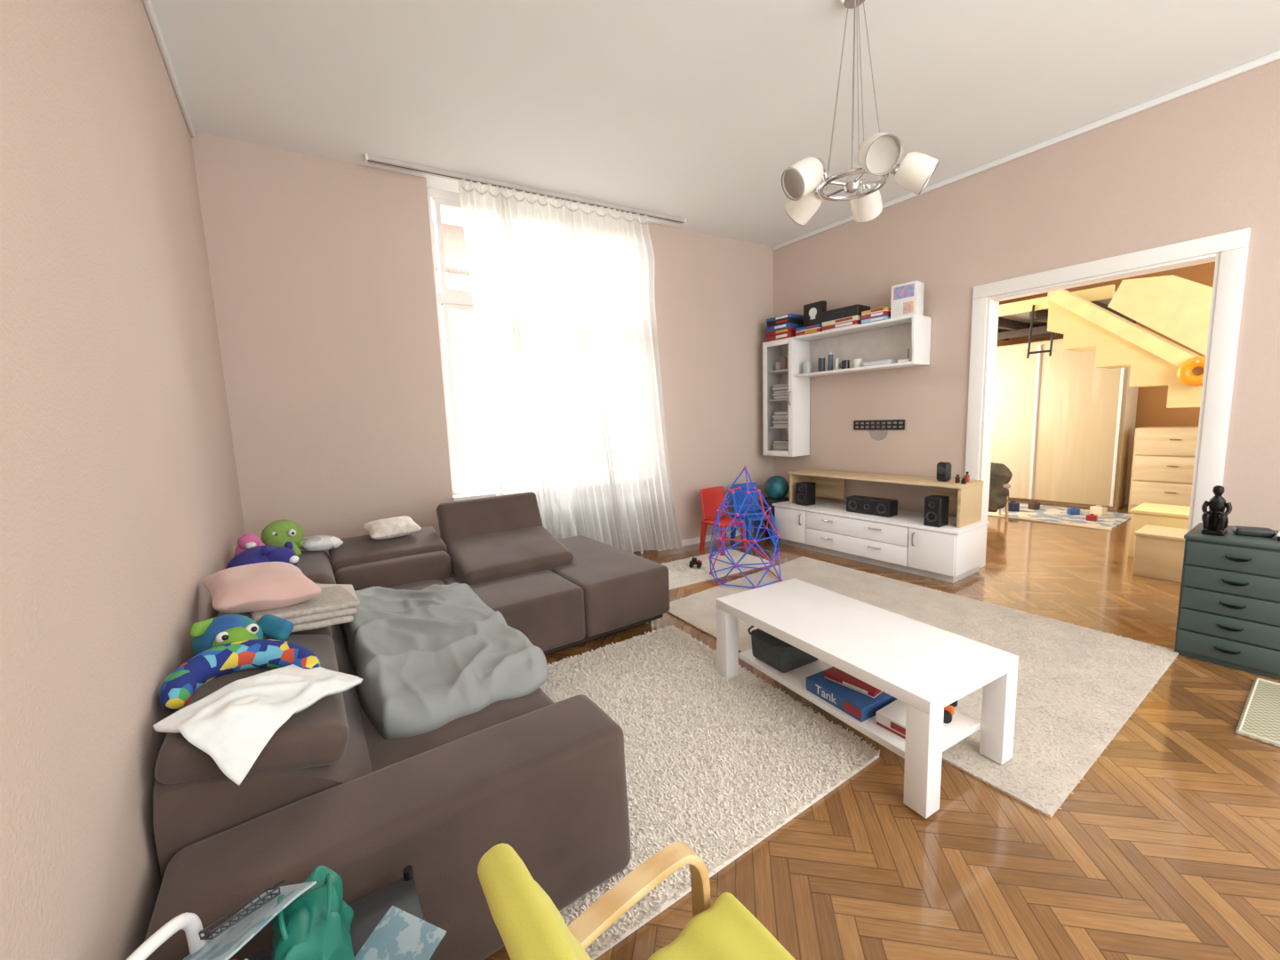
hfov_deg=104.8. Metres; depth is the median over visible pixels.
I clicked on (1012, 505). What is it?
block
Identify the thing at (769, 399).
shelf
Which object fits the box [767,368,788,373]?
shelf
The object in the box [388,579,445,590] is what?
seat cushion
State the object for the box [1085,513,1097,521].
block
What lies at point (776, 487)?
ball
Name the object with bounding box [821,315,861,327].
game box
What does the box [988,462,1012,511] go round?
jacket
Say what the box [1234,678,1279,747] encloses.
woven mat
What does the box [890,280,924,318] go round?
game box
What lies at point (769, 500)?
storage bin
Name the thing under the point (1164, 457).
base cabinet
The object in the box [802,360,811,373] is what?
glass jar
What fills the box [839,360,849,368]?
mug
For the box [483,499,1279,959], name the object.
floor
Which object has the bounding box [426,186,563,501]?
window
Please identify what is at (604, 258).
sheer curtain
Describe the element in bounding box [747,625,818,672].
storage basket
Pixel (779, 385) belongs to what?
book
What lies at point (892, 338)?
wall shelf
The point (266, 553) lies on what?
plush
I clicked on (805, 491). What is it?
loudspeaker
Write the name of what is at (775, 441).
book
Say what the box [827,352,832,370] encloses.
spray can
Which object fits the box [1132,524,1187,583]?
box
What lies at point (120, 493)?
wall
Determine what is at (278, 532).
plush
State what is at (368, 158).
rail
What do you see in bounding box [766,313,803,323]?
game box
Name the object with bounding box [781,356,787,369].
drinking glass
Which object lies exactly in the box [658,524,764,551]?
baseboard
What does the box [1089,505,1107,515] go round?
block
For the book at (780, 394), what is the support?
on the book at (782, 396)
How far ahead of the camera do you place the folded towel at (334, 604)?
1.90 m
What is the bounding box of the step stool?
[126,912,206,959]
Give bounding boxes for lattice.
[198,880,284,940]
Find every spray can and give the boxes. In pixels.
[818,357,824,371]
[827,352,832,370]
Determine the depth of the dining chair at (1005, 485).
6.19 m
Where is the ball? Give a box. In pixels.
[764,475,789,499]
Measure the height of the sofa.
0.895 m
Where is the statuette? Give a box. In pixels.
[1200,485,1231,535]
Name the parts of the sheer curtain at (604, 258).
bead trim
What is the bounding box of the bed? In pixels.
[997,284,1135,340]
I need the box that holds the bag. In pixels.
[272,864,355,959]
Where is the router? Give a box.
[897,348,911,362]
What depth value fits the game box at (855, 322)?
4.95 m
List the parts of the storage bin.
lid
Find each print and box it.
[774,324,785,328]
[775,314,787,319]
[775,328,787,333]
[776,319,786,323]
[776,333,786,338]
[804,328,816,333]
[835,316,852,322]
[835,321,852,327]
[842,680,867,694]
[843,700,860,719]
[871,312,882,316]
[871,317,882,320]
[890,721,905,735]
[893,283,914,300]
[903,300,913,313]
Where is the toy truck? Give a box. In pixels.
[943,700,958,723]
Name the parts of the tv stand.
door, drawer, drawer, handle, door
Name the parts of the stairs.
panel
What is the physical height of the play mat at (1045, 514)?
0.016 m
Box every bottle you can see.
[954,474,959,482]
[960,477,966,483]
[964,472,969,482]
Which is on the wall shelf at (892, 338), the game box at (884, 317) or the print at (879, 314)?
the game box at (884, 317)
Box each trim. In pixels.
[142,0,195,136]
[772,49,1279,250]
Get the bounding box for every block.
[1008,500,1019,511]
[1027,501,1039,509]
[1066,506,1079,514]
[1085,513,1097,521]
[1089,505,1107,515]
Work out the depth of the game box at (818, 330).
5.27 m
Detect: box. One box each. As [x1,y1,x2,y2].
[765,322,803,332]
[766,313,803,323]
[766,328,797,336]
[767,317,803,327]
[767,332,795,342]
[795,324,822,332]
[795,328,822,335]
[803,300,826,327]
[806,667,897,721]
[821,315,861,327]
[821,320,861,331]
[823,666,882,697]
[861,306,890,315]
[861,311,890,319]
[861,315,890,323]
[875,699,906,739]
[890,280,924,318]
[1128,502,1190,557]
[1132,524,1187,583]
[1276,530,1279,541]
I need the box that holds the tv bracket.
[853,419,904,440]
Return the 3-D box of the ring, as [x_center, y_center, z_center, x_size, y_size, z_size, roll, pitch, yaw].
[5.150,-1.004,4.556,0.120,0.270,0.270,-7,9,-34]
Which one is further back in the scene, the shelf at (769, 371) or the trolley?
the shelf at (769, 371)
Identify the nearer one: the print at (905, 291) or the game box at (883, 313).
the print at (905, 291)
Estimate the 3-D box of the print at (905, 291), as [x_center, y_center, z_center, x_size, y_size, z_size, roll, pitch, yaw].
[2.391,-1.706,4.475,0.002,0.110,0.180,-8,9,-39]
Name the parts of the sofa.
backrest, backrest, backrest, arm, backrest, backrest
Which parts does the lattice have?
handle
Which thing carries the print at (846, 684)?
on the game box at (834, 674)
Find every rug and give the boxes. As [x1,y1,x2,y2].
[539,624,879,959]
[660,548,774,589]
[667,556,1178,817]
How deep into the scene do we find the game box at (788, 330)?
5.56 m
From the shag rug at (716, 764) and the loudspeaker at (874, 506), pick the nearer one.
the shag rug at (716, 764)
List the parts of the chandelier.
lamp shade, lamp shade, arm, power cord, lamp shade, lamp shade, lamp shade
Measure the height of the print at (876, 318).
0.020 m
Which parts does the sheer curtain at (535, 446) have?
bead trim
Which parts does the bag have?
handle, handle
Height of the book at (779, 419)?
0.022 m
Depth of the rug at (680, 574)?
4.72 m
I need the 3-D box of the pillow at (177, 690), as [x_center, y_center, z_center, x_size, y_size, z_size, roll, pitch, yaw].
[-1.184,0.560,1.462,0.214,0.134,0.363,4,9,38]
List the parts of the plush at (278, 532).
arm, arm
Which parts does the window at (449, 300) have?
frame, frame, sash, sash, frame, sill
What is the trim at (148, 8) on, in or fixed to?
attached to the wall at (120, 493)
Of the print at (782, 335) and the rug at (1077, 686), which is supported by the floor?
the rug at (1077, 686)
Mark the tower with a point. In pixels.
(711, 555)
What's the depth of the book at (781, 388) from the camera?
5.69 m
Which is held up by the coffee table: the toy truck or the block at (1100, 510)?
the toy truck
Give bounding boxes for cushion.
[202,561,321,614]
[301,535,343,551]
[341,630,358,695]
[358,688,554,772]
[362,516,421,539]
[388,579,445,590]
[442,569,585,651]
[477,843,591,959]
[552,535,669,636]
[648,892,795,959]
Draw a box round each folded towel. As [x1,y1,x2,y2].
[240,584,359,638]
[316,584,357,607]
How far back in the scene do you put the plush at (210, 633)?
1.57 m
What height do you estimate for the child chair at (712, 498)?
0.676 m
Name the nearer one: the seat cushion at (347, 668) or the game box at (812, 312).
the seat cushion at (347, 668)
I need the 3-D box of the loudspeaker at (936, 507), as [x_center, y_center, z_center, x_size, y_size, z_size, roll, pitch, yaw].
[2.528,0.263,4.210,0.166,0.250,0.130,-7,9,-34]
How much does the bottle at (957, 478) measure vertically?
0.070 m
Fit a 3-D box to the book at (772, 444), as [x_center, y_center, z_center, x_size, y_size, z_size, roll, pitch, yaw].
[1.730,-0.424,5.825,0.202,0.022,0.260,-7,8,-33]
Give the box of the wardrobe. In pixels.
[991,338,1138,509]
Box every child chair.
[699,486,747,555]
[729,481,775,548]
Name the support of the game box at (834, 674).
on the game box at (861, 707)
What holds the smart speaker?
on the shelf at (965, 500)
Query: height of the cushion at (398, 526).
0.120 m
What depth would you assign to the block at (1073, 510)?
6.39 m
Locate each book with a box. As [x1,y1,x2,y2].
[772,385,788,391]
[772,392,788,395]
[772,415,788,418]
[772,419,788,423]
[772,443,788,445]
[772,448,788,451]
[773,384,788,386]
[773,389,788,393]
[773,394,788,399]
[773,410,788,415]
[773,417,788,420]
[773,424,788,426]
[773,440,788,443]
[773,445,788,449]
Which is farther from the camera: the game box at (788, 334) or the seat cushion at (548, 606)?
the game box at (788, 334)
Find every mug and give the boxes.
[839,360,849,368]
[851,358,862,367]
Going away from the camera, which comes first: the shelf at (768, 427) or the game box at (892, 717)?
the game box at (892, 717)
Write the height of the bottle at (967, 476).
0.090 m
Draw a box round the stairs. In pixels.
[1047,274,1212,407]
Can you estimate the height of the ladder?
0.643 m
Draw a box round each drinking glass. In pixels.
[775,361,781,370]
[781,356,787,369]
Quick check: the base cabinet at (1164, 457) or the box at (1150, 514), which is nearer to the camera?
the box at (1150, 514)
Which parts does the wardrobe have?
sliding door, sliding door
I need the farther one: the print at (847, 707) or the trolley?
the print at (847, 707)
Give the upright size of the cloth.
0.154 m
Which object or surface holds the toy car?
on the rug at (680, 574)
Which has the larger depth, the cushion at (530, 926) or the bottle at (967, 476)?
the bottle at (967, 476)
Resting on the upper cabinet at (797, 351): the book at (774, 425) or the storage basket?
the book at (774, 425)
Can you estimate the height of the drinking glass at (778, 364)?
0.100 m
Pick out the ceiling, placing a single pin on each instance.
(696, 111)
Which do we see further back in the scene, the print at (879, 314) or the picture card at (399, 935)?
the print at (879, 314)
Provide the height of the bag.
0.183 m
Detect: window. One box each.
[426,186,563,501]
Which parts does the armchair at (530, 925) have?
arm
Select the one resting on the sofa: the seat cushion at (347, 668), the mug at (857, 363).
the seat cushion at (347, 668)
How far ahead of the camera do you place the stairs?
4.87 m
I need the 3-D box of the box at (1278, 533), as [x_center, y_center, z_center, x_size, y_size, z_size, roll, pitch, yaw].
[3.388,0.298,2.575,0.124,0.033,0.074,-7,9,-34]
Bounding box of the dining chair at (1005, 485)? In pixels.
[998,483,1010,521]
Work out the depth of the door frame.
3.29 m
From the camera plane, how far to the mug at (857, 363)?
4.93 m
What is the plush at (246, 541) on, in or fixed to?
on the sofa
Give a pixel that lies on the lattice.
(209, 932)
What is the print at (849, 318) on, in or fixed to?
on the game box at (854, 317)
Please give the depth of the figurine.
5.13 m
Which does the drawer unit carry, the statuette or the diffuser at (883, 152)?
the statuette
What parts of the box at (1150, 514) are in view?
lid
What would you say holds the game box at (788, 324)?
on the game box at (788, 330)
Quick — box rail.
[363,153,686,224]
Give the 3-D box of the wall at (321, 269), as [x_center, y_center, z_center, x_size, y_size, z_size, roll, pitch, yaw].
[-0.659,-0.860,4.965,5.465,3.430,0.359,-6,8,-30]
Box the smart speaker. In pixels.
[936,461,951,481]
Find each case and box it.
[822,304,870,322]
[1231,525,1276,537]
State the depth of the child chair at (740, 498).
5.63 m
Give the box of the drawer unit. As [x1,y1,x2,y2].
[1174,522,1279,679]
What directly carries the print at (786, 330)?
on the game box at (788, 330)
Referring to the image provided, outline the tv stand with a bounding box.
[772,498,989,583]
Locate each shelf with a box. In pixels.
[738,648,980,759]
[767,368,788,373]
[768,398,788,401]
[768,426,788,428]
[787,468,983,527]
[792,313,931,376]
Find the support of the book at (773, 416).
on the book at (779, 419)
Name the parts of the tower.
rod, rod, rod, rod, rod, rod, rod, rod, rod, rod, rod, rod, rod, rod, rod, rod, rod, rod, rod, rod, rod, rod, rod, rod, rod, rod, rod, rod, rod, rod, rod, rod, rod, rod, rod, rod, rod, rod, rod, rod, rod, rod, rod, rod, rod, rod, rod, rod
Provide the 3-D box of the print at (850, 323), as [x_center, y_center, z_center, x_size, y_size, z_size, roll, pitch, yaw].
[2.035,-1.553,4.931,0.002,0.025,0.192,-7,8,-33]
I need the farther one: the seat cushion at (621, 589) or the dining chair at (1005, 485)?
the dining chair at (1005, 485)
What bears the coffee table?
on the rug at (1077, 686)
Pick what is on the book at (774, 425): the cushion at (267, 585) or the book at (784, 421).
the book at (784, 421)
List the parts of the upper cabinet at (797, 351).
door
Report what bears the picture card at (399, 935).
on the trolley
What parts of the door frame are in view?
casing, casing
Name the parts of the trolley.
post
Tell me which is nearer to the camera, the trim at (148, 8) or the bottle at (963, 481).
the trim at (148, 8)
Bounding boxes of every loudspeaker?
[795,481,815,505]
[846,495,897,517]
[923,494,949,527]
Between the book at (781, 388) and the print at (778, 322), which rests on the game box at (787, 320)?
the print at (778, 322)
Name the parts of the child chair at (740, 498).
leg, backrest, leg, seat, leg, leg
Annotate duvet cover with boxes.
[339,582,548,739]
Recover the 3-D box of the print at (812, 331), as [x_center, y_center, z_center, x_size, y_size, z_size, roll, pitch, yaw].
[1.817,-1.582,5.249,0.002,0.022,0.144,-7,9,-36]
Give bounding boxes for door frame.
[964,227,1250,567]
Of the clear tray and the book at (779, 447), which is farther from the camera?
the book at (779, 447)
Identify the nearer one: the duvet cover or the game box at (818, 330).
the duvet cover
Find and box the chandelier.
[781,0,939,225]
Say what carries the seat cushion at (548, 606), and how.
on the sofa
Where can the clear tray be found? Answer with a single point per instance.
(886, 361)
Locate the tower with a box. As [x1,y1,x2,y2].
[708,465,782,588]
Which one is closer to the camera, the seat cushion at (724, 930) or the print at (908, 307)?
the seat cushion at (724, 930)
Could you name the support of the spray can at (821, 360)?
on the wall shelf at (892, 338)
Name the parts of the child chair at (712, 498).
leg, backrest, seat, leg, leg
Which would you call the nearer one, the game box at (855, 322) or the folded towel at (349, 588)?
the folded towel at (349, 588)
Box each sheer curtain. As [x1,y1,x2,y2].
[457,178,597,540]
[546,196,683,553]
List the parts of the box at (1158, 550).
lid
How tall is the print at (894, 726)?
0.028 m
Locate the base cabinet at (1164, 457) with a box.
[1128,426,1198,511]
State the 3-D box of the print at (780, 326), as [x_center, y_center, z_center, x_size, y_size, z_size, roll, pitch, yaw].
[1.579,-1.728,5.559,0.001,0.028,0.163,-7,9,-34]
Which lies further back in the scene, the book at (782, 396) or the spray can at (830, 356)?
the book at (782, 396)
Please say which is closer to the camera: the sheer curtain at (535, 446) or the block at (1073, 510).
the sheer curtain at (535, 446)
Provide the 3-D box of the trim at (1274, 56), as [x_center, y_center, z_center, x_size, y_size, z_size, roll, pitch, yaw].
[3.306,-2.518,3.420,0.025,0.045,6.030,-7,9,-34]
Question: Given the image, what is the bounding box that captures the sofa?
[144,491,669,959]
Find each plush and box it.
[189,614,293,655]
[225,541,299,568]
[233,534,264,556]
[260,520,304,556]
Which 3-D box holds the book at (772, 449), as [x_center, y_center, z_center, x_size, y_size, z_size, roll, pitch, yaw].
[1.733,-0.350,5.834,0.202,0.034,0.260,-8,9,-38]
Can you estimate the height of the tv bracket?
0.209 m
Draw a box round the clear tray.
[863,359,897,366]
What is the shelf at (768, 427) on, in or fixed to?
attached to the upper cabinet at (797, 351)
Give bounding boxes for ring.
[1176,356,1205,385]
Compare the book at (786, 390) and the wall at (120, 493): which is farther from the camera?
the book at (786, 390)
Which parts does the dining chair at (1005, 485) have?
seat, leg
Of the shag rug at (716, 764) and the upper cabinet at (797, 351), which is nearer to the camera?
the shag rug at (716, 764)
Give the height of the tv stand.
0.455 m
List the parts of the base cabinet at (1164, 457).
drawer, drawer, drawer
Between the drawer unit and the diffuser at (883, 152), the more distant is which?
the drawer unit
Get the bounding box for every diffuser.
[784,168,803,198]
[866,136,899,173]
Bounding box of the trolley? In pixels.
[240,865,435,959]
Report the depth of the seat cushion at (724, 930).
1.03 m
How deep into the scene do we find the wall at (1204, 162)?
3.82 m
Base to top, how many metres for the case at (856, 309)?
0.110 m
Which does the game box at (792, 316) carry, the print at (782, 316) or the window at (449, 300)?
the print at (782, 316)
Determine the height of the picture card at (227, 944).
0.098 m
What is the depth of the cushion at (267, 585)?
1.84 m
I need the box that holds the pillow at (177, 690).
[159,639,320,710]
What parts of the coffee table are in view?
leg, leg, leg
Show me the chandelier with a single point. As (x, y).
(880, 154)
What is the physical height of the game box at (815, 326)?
0.040 m
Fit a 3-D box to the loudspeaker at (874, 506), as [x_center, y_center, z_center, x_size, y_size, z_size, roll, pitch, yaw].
[2.247,0.251,4.796,0.166,0.150,0.440,-7,9,-34]
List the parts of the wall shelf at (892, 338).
panel, panel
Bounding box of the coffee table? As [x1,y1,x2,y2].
[715,578,1018,818]
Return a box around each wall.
[0,0,245,959]
[191,131,773,560]
[773,58,1279,530]
[996,261,1215,496]
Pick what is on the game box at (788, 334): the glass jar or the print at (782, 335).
the print at (782, 335)
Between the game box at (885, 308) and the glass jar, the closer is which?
the game box at (885, 308)
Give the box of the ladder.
[1026,304,1054,358]
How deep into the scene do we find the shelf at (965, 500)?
4.56 m
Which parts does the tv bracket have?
rail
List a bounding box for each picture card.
[182,880,316,959]
[354,905,446,959]
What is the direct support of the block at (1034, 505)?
on the play mat at (1045, 514)
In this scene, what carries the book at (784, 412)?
on the book at (773, 416)
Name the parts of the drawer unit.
cup pull, drawer, drawer, cup pull, drawer, drawer, drawer, cup pull, cup pull, cup pull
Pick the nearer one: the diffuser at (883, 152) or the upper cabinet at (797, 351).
the diffuser at (883, 152)
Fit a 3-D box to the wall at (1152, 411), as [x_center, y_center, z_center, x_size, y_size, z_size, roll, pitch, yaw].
[7.200,-1.369,6.781,0.120,3.430,6.900,-7,9,-34]
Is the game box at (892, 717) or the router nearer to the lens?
the game box at (892, 717)
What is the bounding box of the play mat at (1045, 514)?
[988,503,1131,530]
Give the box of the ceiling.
[150,0,1279,247]
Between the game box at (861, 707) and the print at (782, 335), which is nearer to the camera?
the game box at (861, 707)
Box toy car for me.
[688,557,702,567]
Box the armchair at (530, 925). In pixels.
[477,840,795,959]
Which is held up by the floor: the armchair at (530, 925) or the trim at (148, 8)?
the armchair at (530, 925)
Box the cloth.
[152,664,363,785]
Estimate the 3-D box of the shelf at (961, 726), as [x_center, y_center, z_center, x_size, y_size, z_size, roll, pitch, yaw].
[0.976,0.990,2.377,0.430,0.030,1.010,-6,8,-29]
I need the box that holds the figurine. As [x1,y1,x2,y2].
[831,358,839,370]
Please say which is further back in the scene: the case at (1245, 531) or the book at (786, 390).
the book at (786, 390)
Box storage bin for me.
[763,496,789,536]
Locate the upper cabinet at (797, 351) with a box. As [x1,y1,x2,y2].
[762,336,810,456]
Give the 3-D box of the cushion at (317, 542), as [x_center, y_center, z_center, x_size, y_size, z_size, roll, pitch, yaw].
[-2.054,0.403,3.158,0.190,0.097,0.226,3,9,38]
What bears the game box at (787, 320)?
on the game box at (788, 324)
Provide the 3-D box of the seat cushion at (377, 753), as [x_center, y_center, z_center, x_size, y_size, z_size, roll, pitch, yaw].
[-0.672,0.936,1.795,0.670,0.253,0.610,-7,9,-34]
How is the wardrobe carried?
on the floor

